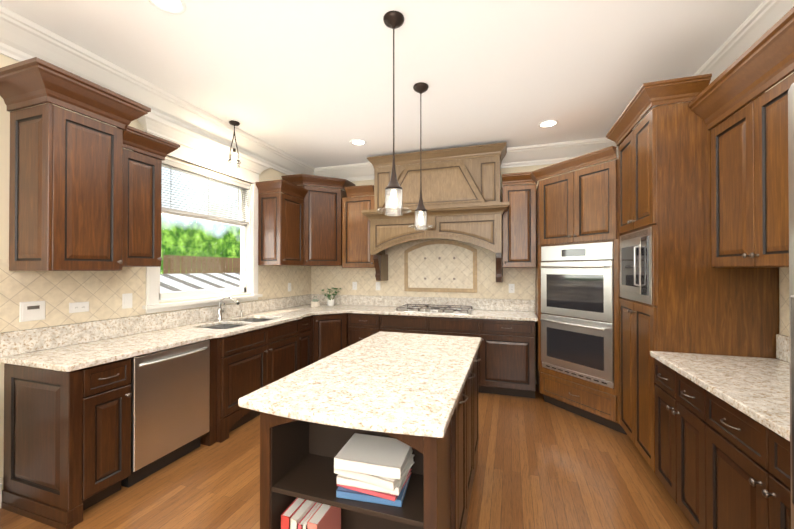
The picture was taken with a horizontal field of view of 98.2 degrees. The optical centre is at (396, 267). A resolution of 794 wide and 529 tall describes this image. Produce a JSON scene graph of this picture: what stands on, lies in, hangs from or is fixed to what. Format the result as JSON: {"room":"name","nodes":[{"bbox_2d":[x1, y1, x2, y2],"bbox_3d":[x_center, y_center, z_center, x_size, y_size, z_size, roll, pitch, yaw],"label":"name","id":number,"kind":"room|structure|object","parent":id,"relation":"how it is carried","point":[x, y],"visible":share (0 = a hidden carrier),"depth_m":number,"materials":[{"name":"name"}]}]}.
{"room":"kitchen","nodes":[
{"label":"kitchen","id":0,"kind":"room"},
{"bbox_2d":[0,54,308,489],"bbox_3d":[-2.581,-0.025,1.764,0.140,2.950,7.835,0,0,18],"label":"wall","id":1,"kind":"structure","parent":0,"point":[270,174],"depth_m":2.10,"materials":[{"name":"beige paint"}]},
{"bbox_2d":[0,478,1,507],"bbox_3d":[-2.423,0.141,1.961,0.033,2.620,0.260,0,0,18],"label":"baseboard","id":2,"kind":"structure","parent":1,"relation":"attached to","point":[0,491],"depth_m":2.07,"materials":[{"name":"white"}]},
{"bbox_2d":[19,301,44,321],"bbox_3d":[-2.344,0.283,2.216,0.009,0.125,0.125,0,0,18],"label":"thermostat","id":3,"kind":"object","parent":1,"relation":"attached to","point":[32,311],"depth_m":2.21,"materials":[{"name":"white plastic"}]},
{"bbox_2d":[0,259,145,332],"bbox_3d":[-2.263,0.176,2.491,0.006,0.443,0.877,0,0,18],"label":"wall tile","id":4,"kind":"structure","parent":1,"relation":"attached to","point":[58,292],"depth_m":2.39,"materials":[{"name":"tile"}]},
{"bbox_2d":[69,301,88,312],"bbox_3d":[-2.266,0.286,2.456,0.009,0.072,0.118,0,0,18],"label":"electrical outlet plate","id":5,"kind":"object","parent":1,"relation":"attached to","point":[76,307],"depth_m":2.45,"materials":[{"name":"white plastic"}]},
{"bbox_2d":[0,57,179,270],"bbox_3d":[-2.045,-0.557,2.377,0.490,1.161,0.924,0,0,18],"label":"upper cabinet","id":6,"kind":"object","parent":1,"relation":"attached to","point":[85,193],"visible":1,"depth_m":2.13,"materials":[{"name":"brown wood"}]},
{"bbox_2d":[122,293,131,308],"bbox_3d":[-2.164,0.271,2.765,0.009,0.120,0.075,0,0,18],"label":"electrical outlet plate","id":7,"kind":"object","parent":1,"relation":"attached to","point":[126,298],"depth_m":2.76,"materials":[{"name":"white plastic"}]},
{"bbox_2d":[0,294,311,356],"bbox_3d":[-1.855,0.479,3.694,0.027,0.144,3.421,0,0,18],"label":"backsplash","id":8,"kind":"structure","parent":1,"relation":"attached to","point":[24,341],"depth_m":2.70,"materials":[{"name":"stone"}]},
{"bbox_2d":[148,300,256,313],"bbox_3d":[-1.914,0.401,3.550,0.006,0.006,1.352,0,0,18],"label":"window sill","id":9,"kind":"structure","parent":1,"relation":"attached to","point":[197,307],"depth_m":3.35,"materials":[{"name":"stone"}]},
{"bbox_2d":[137,113,270,313],"bbox_3d":[-1.926,-0.431,3.559,0.263,1.655,1.559,0,0,18],"label":"window","id":10,"kind":"structure","parent":1,"relation":"in","point":[214,157],"depth_m":3.53,"materials":[{"name":"white wood"}]},
{"bbox_2d":[161,159,249,261],"bbox_3d":[-1.935,-0.418,3.578,0.041,1.098,1.131,0,0,18],"label":"window blind","id":11,"kind":"object","parent":10,"relation":"attached to","point":[172,164],"visible":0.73,"depth_m":3.47,"materials":[{"name":"grey plastic"}]},
{"bbox_2d":[255,180,308,265],"bbox_3d":[-1.446,-0.521,4.335,0.406,0.995,0.561,0,0,18],"label":"upper cabinet","id":12,"kind":"object","parent":1,"relation":"attached to","point":[280,228],"visible":0.92,"depth_m":4.18,"materials":[{"name":"brown wood"}]},
{"bbox_2d":[257,265,310,300],"bbox_3d":[-1.517,0.175,4.761,0.006,0.473,1.190,0,0,18],"label":"wall tile","id":13,"kind":"structure","parent":1,"relation":"attached to","point":[274,281],"depth_m":4.65,"materials":[{"name":"tile"}]},
{"bbox_2d":[281,174,355,265],"bbox_3d":[-1.090,-0.618,4.847,0.790,1.195,0.785,0,0,18],"label":"upper cabinet","id":14,"kind":"object","parent":1,"relation":"attached to","point":[322,225],"visible":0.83,"depth_m":4.67,"materials":[{"name":"brown wood"}]},
{"bbox_2d":[0,384,693,528],"bbox_3d":[-0.398,1.486,1.037,4.735,0.080,7.835,0,0,18],"label":"floor","id":15,"kind":"structure","parent":0,"point":[541,463],"depth_m":2.29,"materials":[{"name":"brown wood"}]},
{"bbox_2d":[1,358,130,528],"bbox_3d":[-2.054,1.015,2.158,0.608,0.876,0.335,0,0,18],"label":"base cabinet","id":16,"kind":"object","parent":15,"relation":"on","point":[67,449],"depth_m":2.01,"materials":[{"name":"brown wood"}]},
{"bbox_2d":[121,340,209,487],"bbox_3d":[-1.865,1.021,2.593,0.617,0.868,0.592,0,0,18],"label":"dishwasher","id":17,"kind":"object","parent":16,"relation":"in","point":[170,405],"visible":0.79,"depth_m":2.45,"materials":[{"name":"silver metal"}]},
{"bbox_2d":[200,372,284,443],"bbox_3d":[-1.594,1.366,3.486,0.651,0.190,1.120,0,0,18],"label":"base cabinet","id":18,"kind":"object","parent":15,"relation":"on","point":[226,415],"depth_m":2.95,"materials":[{"name":"brown wood"}]},
{"bbox_2d":[249,316,311,375],"bbox_3d":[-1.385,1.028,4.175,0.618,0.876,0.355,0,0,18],"label":"base cabinet","id":19,"kind":"object","parent":15,"relation":"on","point":[283,349],"depth_m":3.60,"materials":[{"name":"brown wood"}]},
{"bbox_2d":[0,304,537,371],"bbox_3d":[-0.337,0.566,3.195,3.220,0.034,3.422,0,0,18],"label":"countertop","id":20,"kind":"structure","parent":19,"relation":"on","point":[69,358],"depth_m":2.75,"materials":[{"name":"stone"}]},
{"bbox_2d":[216,296,244,320],"bbox_3d":[-1.678,0.422,3.659,0.282,0.258,0.366,0,0,18],"label":"faucet set","id":21,"kind":"object","parent":20,"relation":"on","point":[220,311],"visible":1,"depth_m":3.53,"materials":[{"name":"silver metal"}]},
{"bbox_2d":[205,318,271,328],"bbox_3d":[-1.581,0.690,3.486,0.458,0.207,0.878,0,0,18],"label":"sink basin","id":22,"kind":"object","parent":20,"relation":"in","point":[225,326],"visible":0.06,"depth_m":3.53,"materials":[{"name":"silver metal"}]},
{"bbox_2d":[311,296,319,306],"bbox_3d":[-1.162,0.482,4.892,0.124,0.153,0.124,0,0,18],"label":"plant pot","id":23,"kind":"object","parent":20,"relation":"on","point":[315,302],"visible":1,"depth_m":4.85,"materials":[{"name":"ceramic"}]},
{"bbox_2d":[322,287,340,305],"bbox_3d":[-0.953,0.427,4.991,0.218,0.265,0.267,0,0,18],"label":"potted plant","id":24,"kind":"object","parent":20,"relation":"on","point":[330,301],"visible":1,"depth_m":4.94,"materials":[{"name":"green plant"}]},
{"bbox_2d":[395,304,473,314],"bbox_3d":[0.488,0.530,4.402,0.914,0.051,0.520,0,0,18],"label":"gas cooktop","id":25,"kind":"object","parent":20,"relation":"in","point":[427,308],"visible":1,"depth_m":4.32,"materials":[{"name":"silver metal"}]},
{"bbox_2d":[311,315,314,363],"bbox_3d":[-1.464,1.030,4.637,0.428,0.876,1.069,0,0,-27],"label":"base cabinet","id":26,"kind":"object","parent":15,"relation":"on","point":[313,316],"depth_m":4.26,"materials":[{"name":"brown wood"}]},
{"bbox_2d":[315,313,346,361],"bbox_3d":[-1.084,1.032,4.829,0.422,0.876,1.069,0,0,-27],"label":"base cabinet","id":27,"kind":"object","parent":15,"relation":"on","point":[329,334],"depth_m":4.35,"materials":[{"name":"brown wood"}]},
{"bbox_2d":[347,313,347,346],"bbox_3d":[-0.705,1.033,5.020,0.428,0.876,1.069,0,0,-27],"label":"base cabinet","id":28,"kind":"object","parent":15,"relation":"on","point":[347,313],"depth_m":4.49,"materials":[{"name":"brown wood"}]},
{"bbox_2d":[348,313,379,345],"bbox_3d":[-0.338,1.031,4.674,0.440,0.876,0.608,0,0,18],"label":"base cabinet","id":29,"kind":"object","parent":15,"relation":"on","point":[360,326],"depth_m":4.40,"materials":[{"name":"brown wood"}]},
{"bbox_2d":[292,377,467,528],"bbox_3d":[-0.067,1.013,1.823,0.810,0.876,0.397,0,0,18],"label":"base cabinet","id":30,"kind":"object","parent":15,"relation":"on","point":[297,458],"depth_m":1.53,"materials":[{"name":"brown wood"}]},
{"bbox_2d":[281,498,340,528],"bbox_3d":[-0.382,1.213,1.552,0.180,0.290,0.210,0,0,18],"label":"upright books","id":31,"kind":"object","parent":30,"relation":"in","point":[298,513],"visible":0.77,"depth_m":1.51,"materials":[{"name":"red paper"}]},
{"bbox_2d":[334,433,414,506],"bbox_3d":[-0.093,0.859,1.475,0.299,0.158,0.246,0,0,18],"label":"books","id":32,"kind":"object","parent":30,"relation":"in","point":[372,469],"visible":0.98,"depth_m":1.39,"materials":[{"name":"white paper"}]},
{"bbox_2d":[380,314,479,391],"bbox_3d":[0.456,1.029,4.413,1.230,0.876,0.608,0,0,18],"label":"base cabinet","id":33,"kind":"object","parent":15,"relation":"on","point":[468,327],"depth_m":4.11,"materials":[{"name":"brown wood"}]},
{"bbox_2d":[468,357,475,510],"bbox_3d":[0.056,1.015,2.198,0.810,0.876,0.394,0,0,18],"label":"base cabinet","id":34,"kind":"object","parent":15,"relation":"on","point":[472,374],"depth_m":2.19,"materials":[{"name":"brown wood"}]},
{"bbox_2d":[476,352,479,463],"bbox_3d":[0.179,1.018,2.572,0.810,0.876,0.393,0,0,18],"label":"base cabinet","id":35,"kind":"object","parent":15,"relation":"on","point":[477,400],"depth_m":2.56,"materials":[{"name":"brown wood"}]},
{"bbox_2d":[238,331,481,437],"bbox_3d":[-0.002,0.559,2.026,0.850,0.034,1.650,0,0,18],"label":"countertop","id":36,"kind":"structure","parent":35,"relation":"on","point":[400,383],"depth_m":1.54,"materials":[{"name":"stone"}]},
{"bbox_2d":[480,319,535,397],"bbox_3d":[1.322,1.027,4.128,0.594,0.876,0.608,0,0,18],"label":"base cabinet","id":37,"kind":"object","parent":15,"relation":"on","point":[506,355],"depth_m":3.85,"materials":[{"name":"brown wood"}]},
{"bbox_2d":[531,170,542,394],"bbox_3d":[2.013,0.215,4.174,1.279,2.500,0.456,0,0,-27],"label":"tall cabinet","id":38,"kind":"object","parent":15,"relation":"on","point":[536,175],"depth_m":3.71,"materials":[{"name":"brown wood"}]},
{"bbox_2d":[543,146,618,431],"bbox_3d":[2.288,0.212,3.631,1.279,2.500,0.850,0,0,-27],"label":"tall cabinet","id":39,"kind":"object","parent":15,"relation":"on","point":[580,206],"depth_m":3.24,"materials":[{"name":"brown wood"}]},
{"bbox_2d":[540,242,613,387],"bbox_3d":[1.692,0.420,3.328,0.094,1.280,0.756,0,0,-27],"label":"wall oven","id":40,"kind":"object","parent":39,"relation":"in","point":[577,347],"visible":0.98,"depth_m":3.27,"materials":[{"name":"silver metal"}]},
{"bbox_2d":[619,234,626,434],"bbox_3d":[2.566,0.258,3.079,1.279,2.400,0.474,0,0,-27],"label":"tall cabinet","id":41,"kind":"object","parent":15,"relation":"on","point":[621,429],"depth_m":3.02,"materials":[{"name":"brown wood"}]},
{"bbox_2d":[654,359,701,528],"bbox_3d":[1.874,1.013,1.843,0.632,0.876,0.616,0,0,18],"label":"base cabinet","id":42,"kind":"object","parent":15,"relation":"on","point":[678,400],"depth_m":1.90,"materials":[{"name":"brown wood"}]},
{"bbox_2d":[650,334,789,441],"bbox_3d":[1.708,0.482,1.379,0.657,0.180,1.600,0,0,18],"label":"countertop","id":43,"kind":"structure","parent":42,"relation":"on","point":[757,389],"depth_m":1.67,"materials":[{"name":"stone"}]},
{"bbox_2d":[606,73,778,472],"bbox_3d":[2.054,0.140,2.515,0.708,2.630,0.912,0,0,18],"label":"tower cabinet","id":44,"kind":"object","parent":15,"relation":"on","point":[700,304],"visible":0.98,"depth_m":2.21,"materials":[{"name":"brown wood"}]},
{"bbox_2d":[620,227,651,304],"bbox_3d":[1.778,-0.008,2.607,0.065,0.518,0.688,0,0,18],"label":"built-in microwave","id":45,"kind":"object","parent":44,"relation":"in","point":[635,265],"visible":0.98,"depth_m":2.49,"materials":[{"name":"silver metal"}]},
{"bbox_2d":[702,388,765,528],"bbox_3d":[1.713,1.010,1.351,0.632,0.876,0.420,0,0,18],"label":"base cabinet","id":46,"kind":"object","parent":15,"relation":"on","point":[720,463],"depth_m":1.46,"materials":[{"name":"brown wood"}]},
{"bbox_2d":[766,427,790,528],"bbox_3d":[1.558,1.007,0.880,0.632,0.876,0.572,0,0,18],"label":"base cabinet","id":47,"kind":"object","parent":15,"relation":"on","point":[778,466],"depth_m":1.20,"materials":[{"name":"brown wood"}]},
{"bbox_2d":[788,83,793,528],"bbox_3d":[1.134,0.520,0.205,0.997,1.840,0.920,0,0,18],"label":"refrigerator","id":48,"kind":"object","parent":15,"relation":"on","point":[791,185],"visible":1,"depth_m":0.75,"materials":[{"name":"silver metal"}]},
{"bbox_2d":[0,0,763,167],"bbox_3d":[-0.398,-1.554,1.056,4.735,0.100,7.835,0,0,18],"label":"ceiling","id":49,"kind":"structure","parent":0,"point":[309,82],"depth_m":2.48,"materials":[{"name":"white paint"}]},
{"bbox_2d":[148,0,186,13],"bbox_3d":[-1.297,-1.494,1.932,0.195,0.009,0.195,0,0,-6],"label":"recessed light","id":50,"kind":"object","parent":49,"relation":"in","point":[174,6],"depth_m":1.97,"materials":[{"name":"white"}]},
{"bbox_2d":[227,120,240,167],"bbox_3d":[-1.673,-1.259,3.539,0.128,0.460,0.128,0,0,18],"label":"pendant lamp","id":51,"kind":"object","parent":49,"relation":"hanging from","point":[234,124],"visible":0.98,"depth_m":3.53,"materials":[{"name":"white glass"}]},
{"bbox_2d":[350,139,365,145],"bbox_3d":[-0.461,-1.481,4.089,0.195,0.009,0.195,0,0,12],"label":"recessed light","id":52,"kind":"object","parent":49,"relation":"in","point":[358,142],"depth_m":4.09,"materials":[{"name":"white"}]},
{"bbox_2d":[376,11,410,215],"bbox_3d":[-0.020,-0.905,2.067,0.210,1.184,0.210,0,0,18],"label":"pendant lamp","id":53,"kind":"object","parent":49,"relation":"hanging from","point":[393,20],"visible":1,"depth_m":2.05,"materials":[{"name":"white glass"}]},
{"bbox_2d":[0,0,793,181],"bbox_3d":[-0.398,-1.401,1.055,4.451,0.205,7.551,0,0,18],"label":"crown molding","id":54,"kind":"structure","parent":49,"relation":"attached to","point":[22,38],"depth_m":2.73,"materials":[{"name":"white paint"}]},
{"bbox_2d":[408,82,433,229],"bbox_3d":[0.197,-0.900,2.838,0.210,1.184,0.210,0,0,18],"label":"pendant lamp","id":55,"kind":"object","parent":49,"relation":"hanging from","point":[421,87],"visible":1,"depth_m":2.82,"materials":[{"name":"white glass"}]},
{"bbox_2d":[538,120,557,127],"bbox_3d":[1.568,-1.484,3.570,0.195,0.009,0.195,0,0,-6],"label":"recessed light","id":56,"kind":"object","parent":49,"relation":"in","point":[548,123],"depth_m":3.56,"materials":[{"name":"white glass"}]},
{"bbox_2d":[316,158,617,383],"bbox_3d":[0.803,-0.007,4.701,4.455,2.950,0.140,0,0,18],"label":"wall","id":57,"kind":"structure","parent":0,"point":[503,171],"depth_m":4.37,"materials":[{"name":"beige paint"}]},
{"bbox_2d":[311,266,382,295],"bbox_3d":[-0.767,0.193,5.138,1.182,0.443,0.006,0,0,18],"label":"wall tile","id":58,"kind":"structure","parent":57,"relation":"attached to","point":[328,277],"depth_m":5.14,"materials":[{"name":"tile"}]},
{"bbox_2d":[352,282,356,289],"bbox_3d":[-0.626,0.276,5.083,0.072,0.118,0.009,0,0,18],"label":"electrical outlet plate","id":59,"kind":"object","parent":57,"relation":"attached to","point":[354,284],"depth_m":5.08,"materials":[{"name":"white plastic"}]},
{"bbox_2d":[342,185,374,267],"bbox_3d":[-0.497,-0.543,4.841,0.491,1.105,0.406,0,0,18],"label":"upper cabinet","id":60,"kind":"object","parent":57,"relation":"attached to","point":[355,237],"visible":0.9,"depth_m":4.72,"materials":[{"name":"brown wood"}]},
{"bbox_2d":[376,282,379,289],"bbox_3d":[-0.274,0.275,4.967,0.072,0.118,0.009,0,0,18],"label":"electrical outlet plate","id":61,"kind":"object","parent":57,"relation":"attached to","point":[377,283],"depth_m":4.96,"materials":[{"name":"white plastic"}]},
{"bbox_2d":[312,294,534,311],"bbox_3d":[0.209,0.486,4.805,3.192,0.144,0.022,0,0,18],"label":"backsplash","id":62,"kind":"structure","parent":57,"relation":"attached to","point":[394,301],"depth_m":4.70,"materials":[{"name":"stone"}]},
{"bbox_2d":[361,142,508,281],"bbox_3d":[0.492,-0.628,4.422,1.810,1.630,0.585,0,0,18],"label":"range hood","id":63,"kind":"object","parent":57,"relation":"attached to","point":[461,192],"visible":0.92,"depth_m":4.20,"materials":[{"name":"brown wood"}]},
{"bbox_2d":[383,238,502,298],"bbox_3d":[0.583,-0.100,4.696,1.656,1.023,0.006,0,0,18],"label":"wall tiles","id":64,"kind":"structure","parent":57,"relation":"attached to","point":[489,286],"depth_m":4.65,"materials":[{"name":"tile"}]},
{"bbox_2d":[404,240,476,292],"bbox_3d":[0.580,-0.017,4.684,1.000,0.710,0.017,0,0,18],"label":"tile medallion","id":65,"kind":"object","parent":64,"relation":"attached to","point":[440,266],"visible":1,"depth_m":4.67,"materials":[{"name":"beige tile"}]},
{"bbox_2d":[509,284,514,292],"bbox_3d":[1.464,0.271,4.396,0.072,0.118,0.009,0,0,18],"label":"electrical outlet plate","id":66,"kind":"object","parent":57,"relation":"attached to","point":[511,287],"depth_m":4.39,"materials":[{"name":"white plastic"}]},
{"bbox_2d":[502,171,535,267],"bbox_3d":[1.484,-0.547,4.190,0.380,1.105,0.406,0,0,18],"label":"upper cabinet","id":67,"kind":"object","parent":57,"relation":"attached to","point":[519,233],"visible":0.83,"depth_m":4.07,"materials":[{"name":"brown wood"}]},
{"bbox_2d":[503,268,534,299],"bbox_3d":[1.549,0.188,4.377,0.373,0.443,0.006,0,0,18],"label":"wall tile","id":68,"kind":"structure","parent":57,"relation":"attached to","point":[522,280],"depth_m":4.37,"materials":[{"name":"tile"}]},
{"bbox_2d":[765,72,793,336],"bbox_3d":[1.785,-0.034,0.329,0.140,2.950,7.835,0,0,18],"label":"wall","id":69,"kind":"structure","parent":0,"point":[779,267],"depth_m":2.05,"materials":[{"name":"beige paint"}]},
{"bbox_2d":[689,7,793,267],"bbox_3d":[1.645,-0.526,0.847,0.440,1.041,2.670,0,0,18],"label":"upper cabinet","id":70,"kind":"object","parent":69,"relation":"attached to","point":[749,192],"visible":1,"depth_m":1.75,"materials":[{"name":"brown wood"}]},
{"bbox_2d":[780,267,789,335],"bbox_3d":[2.019,0.183,1.279,0.006,0.413,1.590,0,0,18],"label":"wall tile","id":71,"kind":"structure","parent":69,"relation":"attached to","point":[784,304],"depth_m":2.00,"materials":[{"name":"tile"}]},
{"label":"outside","id":72,"kind":"structure","parent":0,"visible":0},
{"bbox_2d":[160,167,240,273],"bbox_3d":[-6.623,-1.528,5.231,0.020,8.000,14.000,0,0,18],"label":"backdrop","id":73,"kind":"structure","parent":72,"point":[182,230],"depth_m":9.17,"materials":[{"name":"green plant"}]},
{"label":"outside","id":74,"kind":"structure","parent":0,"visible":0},
{"bbox_2d":[160,255,239,291],"bbox_3d":[-3.658,0.860,7.376,2.705,2.250,5.355,0,0,18],"label":"fence","id":75,"kind":"object","parent":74,"point":[185,269],"depth_m":7.11,"materials":[{"name":"wood"}]}
]}

